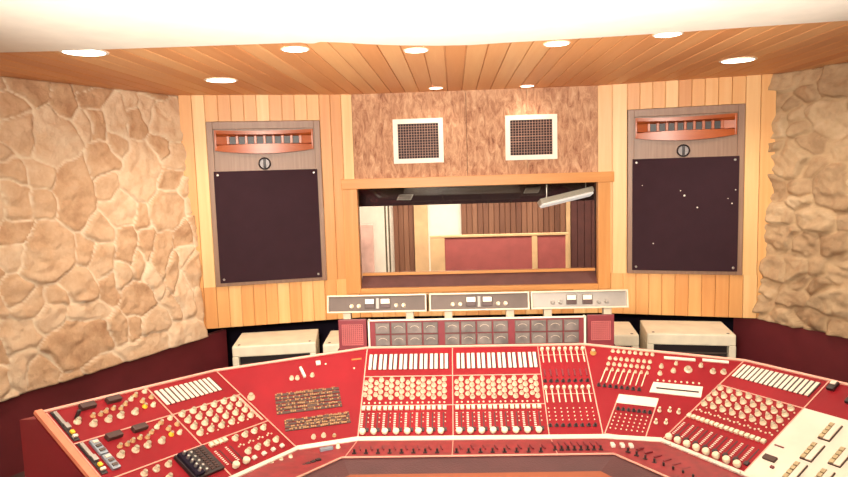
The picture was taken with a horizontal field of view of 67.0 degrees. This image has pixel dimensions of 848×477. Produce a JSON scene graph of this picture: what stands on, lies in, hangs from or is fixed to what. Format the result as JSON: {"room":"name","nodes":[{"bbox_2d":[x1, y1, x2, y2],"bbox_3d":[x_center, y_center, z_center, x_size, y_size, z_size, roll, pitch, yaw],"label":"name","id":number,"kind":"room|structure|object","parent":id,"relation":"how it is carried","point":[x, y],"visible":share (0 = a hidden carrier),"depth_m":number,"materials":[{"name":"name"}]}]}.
{"room":"studio","nodes":[
{"label":"studio","id":0,"kind":"room"},
{"bbox_2d":[10,471,24,476],"bbox_3d":[0.368,1.496,3.713,9.500,0.060,11.300,-1,6,3],"label":"floor","id":1,"kind":"structure","parent":0,"point":[21,474],"depth_m":4.09,"materials":[{"name":"carpet"}]},
{"bbox_2d":[232,329,319,365],"bbox_3d":[-1.219,1.081,5.380,0.660,0.518,0.460,-2,6,-6],"label":"base cabinet","id":2,"kind":"object","parent":1,"relation":"on","point":[254,347],"visible":0.49,"depth_m":5.18,"materials":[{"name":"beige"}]},
{"bbox_2d":[323,330,338,352],"bbox_3d":[-0.486,1.064,5.398,0.645,0.503,0.460,-2,6,0],"label":"base cabinet","id":3,"kind":"object","parent":1,"relation":"on","point":[331,344],"visible":0.16,"depth_m":5.18,"materials":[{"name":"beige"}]},
{"bbox_2d":[360,224,374,276],"bbox_3d":[-0.820,0.431,8.135,0.390,1.220,0.400,-1,6,3],"label":"screen","id":4,"kind":"object","parent":1,"relation":"on","point":[366,230],"visible":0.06,"depth_m":8.08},
{"bbox_2d":[384,206,390,271],"bbox_3d":[-0.461,0.073,8.182,0.320,1.900,0.320,-1,6,3],"label":"pole stand","id":5,"kind":"object","parent":1,"relation":"on","point":[384,206],"visible":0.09,"depth_m":8.17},
{"bbox_2d":[19,315,847,476],"bbox_3d":[0.248,0.995,2.544,3.069,1.183,1.730,-1,6,3],"label":"mixing console","id":6,"kind":"object","parent":1,"relation":"on","point":[484,396],"visible":1,"depth_m":2.54,"materials":[{"name":"red metal"}]},
{"bbox_2d":[319,446,332,451],"bbox_3d":[-0.380,0.819,2.493,0.052,0.012,0.016,-4,6,-23],"label":"rocker switch","id":7,"kind":"object","parent":6,"relation":"attached to","point":[328,448],"depth_m":2.49,"materials":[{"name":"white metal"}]},
{"bbox_2d":[338,319,368,349],"bbox_3d":[-0.326,0.438,3.008,0.130,0.143,0.124,-1,6,3],"label":"speaker","id":8,"kind":"object","parent":6,"relation":"on","point":[353,333],"visible":0.89,"depth_m":2.95},
{"bbox_2d":[342,324,362,344],"bbox_3d":[-0.329,0.444,2.949,0.097,0.097,0.004,-1,6,3],"label":"grille","id":9,"kind":"object","parent":8,"relation":"attached to","point":[352,334],"depth_m":2.95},
{"bbox_2d":[327,294,428,318],"bbox_3d":[-0.223,0.370,3.266,0.488,0.219,0.291,-1,6,3],"label":"audio amplifier","id":10,"kind":"object","parent":6,"relation":"on","point":[347,305],"visible":0.91,"depth_m":3.13,"materials":[{"name":"silver metal"}]},
{"bbox_2d":[429,291,529,317],"bbox_3d":[0.276,0.357,3.242,0.484,0.219,0.291,-1,6,3],"label":"audio amplifier","id":11,"kind":"object","parent":6,"relation":"on","point":[508,301],"visible":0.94,"depth_m":3.11,"materials":[{"name":"silver metal"}]},
{"bbox_2d":[529,289,628,315],"bbox_3d":[0.756,0.345,3.218,0.464,0.219,0.291,-1,6,3],"label":"audio amplifier","id":12,"kind":"object","parent":6,"relation":"on","point":[606,300],"visible":0.86,"depth_m":3.08,"materials":[{"name":"silver metal"}]},
{"bbox_2d":[585,314,613,345],"bbox_3d":[0.803,0.410,2.953,0.120,0.143,0.124,-1,6,3],"label":"speaker","id":13,"kind":"object","parent":6,"relation":"on","point":[599,327],"visible":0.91,"depth_m":2.89},
{"bbox_2d":[591,321,610,339],"bbox_3d":[0.800,0.416,2.894,0.087,0.087,0.004,-1,6,3],"label":"grille","id":14,"kind":"object","parent":13,"relation":"attached to","point":[600,330],"depth_m":2.89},
{"bbox_2d":[826,380,839,390],"bbox_3d":[1.490,0.535,2.332,0.050,0.032,0.044,-1,6,3],"label":"rocker switch","id":15,"kind":"object","parent":6,"relation":"attached to","point":[832,385],"depth_m":2.33,"materials":[{"name":"black plastic"}]},
{"bbox_2d":[430,232,568,270],"bbox_3d":[0.903,0.491,7.660,1.635,1.095,0.500,-1,6,3],"label":"partition panel","id":16,"kind":"object","parent":1,"relation":"on","point":[549,250],"visible":0.44,"depth_m":7.60,"materials":[{"name":"red fabric"}]},
{"bbox_2d":[614,322,638,347],"bbox_3d":[1.409,1.000,5.303,0.640,0.538,0.460,-1,6,9],"label":"base cabinet","id":17,"kind":"object","parent":1,"relation":"on","point":[625,335],"visible":0.19,"depth_m":5.03,"materials":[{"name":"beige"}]},
{"bbox_2d":[640,320,735,357],"bbox_3d":[2.127,0.985,5.216,0.650,0.543,0.460,0,6,12],"label":"base cabinet","id":18,"kind":"object","parent":1,"relation":"on","point":[711,338],"visible":0.41,"depth_m":5.03,"materials":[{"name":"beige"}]},
{"bbox_2d":[0,76,208,401],"bbox_3d":[-2.858,0.007,3.911,0.429,2.022,3.526,1,7,28],"label":"wall","id":19,"kind":"structure","parent":0,"point":[100,265],"depth_m":4.54,"materials":[{"name":"stone"}]},
{"bbox_2d":[0,329,227,476],"bbox_3d":[-2.671,1.263,4.060,0.050,0.513,3.800,1,7,28],"label":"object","id":20,"kind":"structure","parent":19,"relation":"attached to","point":[208,353],"depth_m":4.67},
{"bbox_2d":[178,95,359,328],"bbox_3d":[-1.297,-0.235,5.508,1.421,1.963,0.036,-3,6,-12],"label":"wall","id":21,"kind":"structure","parent":0,"point":[289,302],"depth_m":5.50,"materials":[{"name":"brown wood"}]},
{"bbox_2d":[206,121,326,286],"bbox_3d":[-1.363,-0.314,5.609,0.930,1.383,0.405,-3,6,-12],"label":"loudspeaker","id":22,"kind":"object","parent":21,"relation":"attached to","point":[265,177],"visible":1,"depth_m":5.44,"materials":[{"name":"black fabric"}]},
{"bbox_2d":[213,169,321,282],"bbox_3d":[-1.325,-0.110,5.479,0.854,0.942,0.036,-3,6,-12],"label":"grille","id":23,"kind":"object","parent":22,"relation":"attached to","point":[267,223],"depth_m":5.46,"materials":[{"name":"fabric"}]},
{"bbox_2d":[323,204,461,275],"bbox_3d":[0.620,-0.429,8.834,6.800,2.700,0.100,-1,6,3],"label":"wall","id":24,"kind":"structure","parent":0,"point":[443,219],"depth_m":8.85,"materials":[{"name":"white paint"}]},
{"bbox_2d":[393,205,415,271],"bbox_3d":[-0.285,-0.388,8.799,0.285,2.680,0.058,-1,6,3],"label":"trim","id":25,"kind":"structure","parent":24,"relation":"attached to","point":[403,216],"depth_m":8.81,"materials":[{"name":"brown wood"}]},
{"bbox_2d":[414,205,428,271],"bbox_3d":[-0.046,-0.392,8.767,0.185,2.680,0.098,-1,6,3],"label":"trim","id":26,"kind":"structure","parent":24,"relation":"attached to","point":[420,211],"depth_m":8.76,"materials":[{"name":"wood"}]},
{"bbox_2d":[461,202,564,234],"bbox_3d":[1.210,-0.424,8.716,1.410,2.680,0.078,-1,6,3],"label":"trim","id":27,"kind":"structure","parent":24,"relation":"attached to","point":[515,217],"depth_m":8.70,"materials":[{"name":"brown wood"}]},
{"bbox_2d":[565,201,570,267],"bbox_3d":[1.946,-0.442,8.670,0.055,2.680,0.098,-1,6,3],"label":"trim","id":28,"kind":"structure","parent":24,"relation":"attached to","point":[567,204],"depth_m":8.65,"materials":[{"name":"beige wood"}]},
{"bbox_2d":[570,199,627,267],"bbox_3d":[2.396,-0.454,8.658,0.835,2.680,0.078,-1,6,3],"label":"trim","id":29,"kind":"structure","parent":24,"relation":"attached to","point":[582,213],"depth_m":8.67,"materials":[{"name":"brown wood"}]},
{"bbox_2d":[0,0,847,95],"bbox_3d":[0.212,-0.915,1.731,9.100,0.100,7.850,-1,6,3],"label":"ceiling","id":30,"kind":"structure","parent":0,"point":[328,68],"depth_m":3.40,"materials":[{"name":"brown wood"}]},
{"bbox_2d":[59,50,108,56],"bbox_3d":[-1.798,-0.984,3.387,0.240,0.006,0.240,-1,6,3],"label":"recessed light","id":31,"kind":"object","parent":30,"relation":"in","point":[85,53],"visible":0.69,"depth_m":3.39,"materials":[{"name":"beige"}]},
{"bbox_2d":[204,78,237,82],"bbox_3d":[-1.427,-1.111,4.502,0.230,0.006,0.230,-1,6,3],"label":"recessed light","id":32,"kind":"object","parent":30,"relation":"in","point":[213,80],"visible":1,"depth_m":4.47,"materials":[{"name":"beige"}]},
{"bbox_2d":[280,46,309,52],"bbox_3d":[-0.701,-1.027,3.483,0.156,0.006,0.156,-1,6,3],"label":"recessed light","id":33,"kind":"object","parent":30,"relation":"in","point":[293,49],"visible":1,"depth_m":3.46,"materials":[{"name":"beige"}]},
{"bbox_2d":[403,48,428,52],"bbox_3d":[-0.045,-1.061,3.615,0.144,0.006,0.144,-1,6,3],"label":"recessed light","id":34,"kind":"object","parent":30,"relation":"in","point":[409,50],"visible":1,"depth_m":3.59,"materials":[{"name":"beige"}]},
{"bbox_2d":[543,41,570,46],"bbox_3d":[0.735,-1.077,3.542,0.150,0.006,0.150,-1,6,3],"label":"recessed light","id":35,"kind":"object","parent":30,"relation":"in","point":[552,43],"visible":1,"depth_m":3.52,"materials":[{"name":"beige"}]},
{"bbox_2d":[652,32,683,37],"bbox_3d":[1.288,-1.076,3.381,0.156,0.006,0.156,-1,6,3],"label":"recessed light","id":36,"kind":"object","parent":30,"relation":"in","point":[660,35],"visible":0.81,"depth_m":3.38,"materials":[{"name":"beige"}]},
{"bbox_2d":[719,57,757,63],"bbox_3d":[2.112,-1.197,4.306,0.236,0.006,0.236,-1,6,3],"label":"recessed light","id":37,"kind":"object","parent":30,"relation":"in","point":[740,59],"visible":1,"depth_m":4.28,"materials":[{"name":"beige"}]},
{"bbox_2d":[207,294,733,366],"bbox_3d":[0.463,0.867,5.978,6.300,0.720,0.420,-1,6,3],"label":"wall","id":38,"kind":"structure","parent":0,"point":[324,327],"depth_m":6.17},
{"bbox_2d":[351,86,597,316],"bbox_3d":[0.453,-0.298,5.605,2.105,1.963,0.040,-1,6,3],"label":"wall","id":39,"kind":"structure","parent":0,"point":[484,112],"depth_m":5.52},
{"bbox_2d":[392,118,443,163],"bbox_3d":[-0.050,-0.844,5.539,0.435,0.382,0.022,-1,6,3],"label":"air vent","id":40,"kind":"object","parent":39,"relation":"in","point":[420,140],"visible":1,"depth_m":5.54,"materials":[{"name":"white metal"}]},
{"bbox_2d":[341,171,613,293],"bbox_3d":[0.470,-0.051,5.685,2.348,1.015,0.250,-1,6,3],"label":"window","id":41,"kind":"structure","parent":39,"relation":"in","point":[598,277],"depth_m":5.62,"materials":[{"name":"brown wood"}]},
{"bbox_2d":[505,114,557,160],"bbox_3d":[0.920,-0.868,5.492,0.443,0.382,0.022,-1,6,3],"label":"air vent","id":42,"kind":"object","parent":39,"relation":"in","point":[527,137],"visible":1,"depth_m":5.49,"materials":[{"name":"white metal"}]},
{"bbox_2d":[598,74,775,317],"bbox_3d":[2.159,-0.323,5.349,1.363,1.963,0.036,0,6,17],"label":"wall","id":43,"kind":"structure","parent":0,"point":[735,296],"depth_m":5.32,"materials":[{"name":"brown wood"}]},
{"bbox_2d":[627,104,745,274],"bbox_3d":[2.203,-0.405,5.453,0.895,1.383,0.405,0,6,17],"label":"loudspeaker","id":44,"kind":"object","parent":43,"relation":"attached to","point":[686,164],"visible":1,"depth_m":5.29,"materials":[{"name":"black fabric"}]},
{"bbox_2d":[632,156,739,271],"bbox_3d":[2.164,-0.199,5.327,0.819,0.942,0.036,0,6,17],"label":"grille","id":45,"kind":"object","parent":44,"relation":"attached to","point":[686,209],"depth_m":5.31,"materials":[{"name":"fabric"}]},
{"bbox_2d":[752,63,847,338],"bbox_3d":[3.589,-0.189,3.646,0.445,1.962,3.535,-4,6,-24],"label":"wall","id":46,"kind":"structure","parent":0,"point":[804,268],"depth_m":4.84,"materials":[{"name":"stone"}]},
{"bbox_2d":[733,318,847,382],"bbox_3d":[3.482,1.075,3.801,0.050,0.573,3.800,-4,6,-25],"label":"wainscoting","id":47,"kind":"structure","parent":46,"relation":"attached to","point":[817,353],"depth_m":5.01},
{"bbox_3d":[0.517,-1.661,7.351,6.800,0.060,2.800,-1,6,3],"label":"ceiling","id":48,"kind":"structure","parent":0,"visible":0},
{"bbox_2d":[319,97,627,206],"bbox_3d":[0.495,-0.946,6.551,4.800,1.175,0.060,-1,6,3],"label":"trim","id":49,"kind":"structure","parent":48,"relation":"attached to","point":[485,193],"depth_m":6.58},
{"bbox_2d":[397,194,412,199],"bbox_3d":[-0.195,-0.425,6.597,0.177,0.060,0.019,-1,6,3],"label":"spot lamp","id":50,"kind":"object","parent":49,"relation":"attached to","point":[401,196],"visible":1,"depth_m":6.59,"materials":[{"name":"metal"}]},
{"bbox_2d":[524,187,540,192],"bbox_3d":[1.102,-0.492,6.530,0.177,0.060,0.019,-1,6,3],"label":"spot lamp","id":51,"kind":"object","parent":49,"relation":"attached to","point":[527,189],"visible":1,"depth_m":6.52,"materials":[{"name":"metal"}]},
{"bbox_2d":[537,183,593,207],"bbox_3d":[1.344,-0.904,6.091,0.543,1.220,0.125,-3,6,-9],"label":"lamp","id":52,"kind":"object","parent":48,"relation":"hanging from","point":[585,192],"visible":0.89,"depth_m":6.09,"materials":[{"name":"white metal"}]},
{"bbox_2d":[540,192,592,207],"bbox_3d":[1.368,-0.369,6.136,0.520,0.020,0.100,-14,-12,-8],"label":"diffuser","id":53,"kind":"object","parent":52,"relation":"attached to","point":[576,195],"depth_m":6.09,"materials":[{"name":"white"}]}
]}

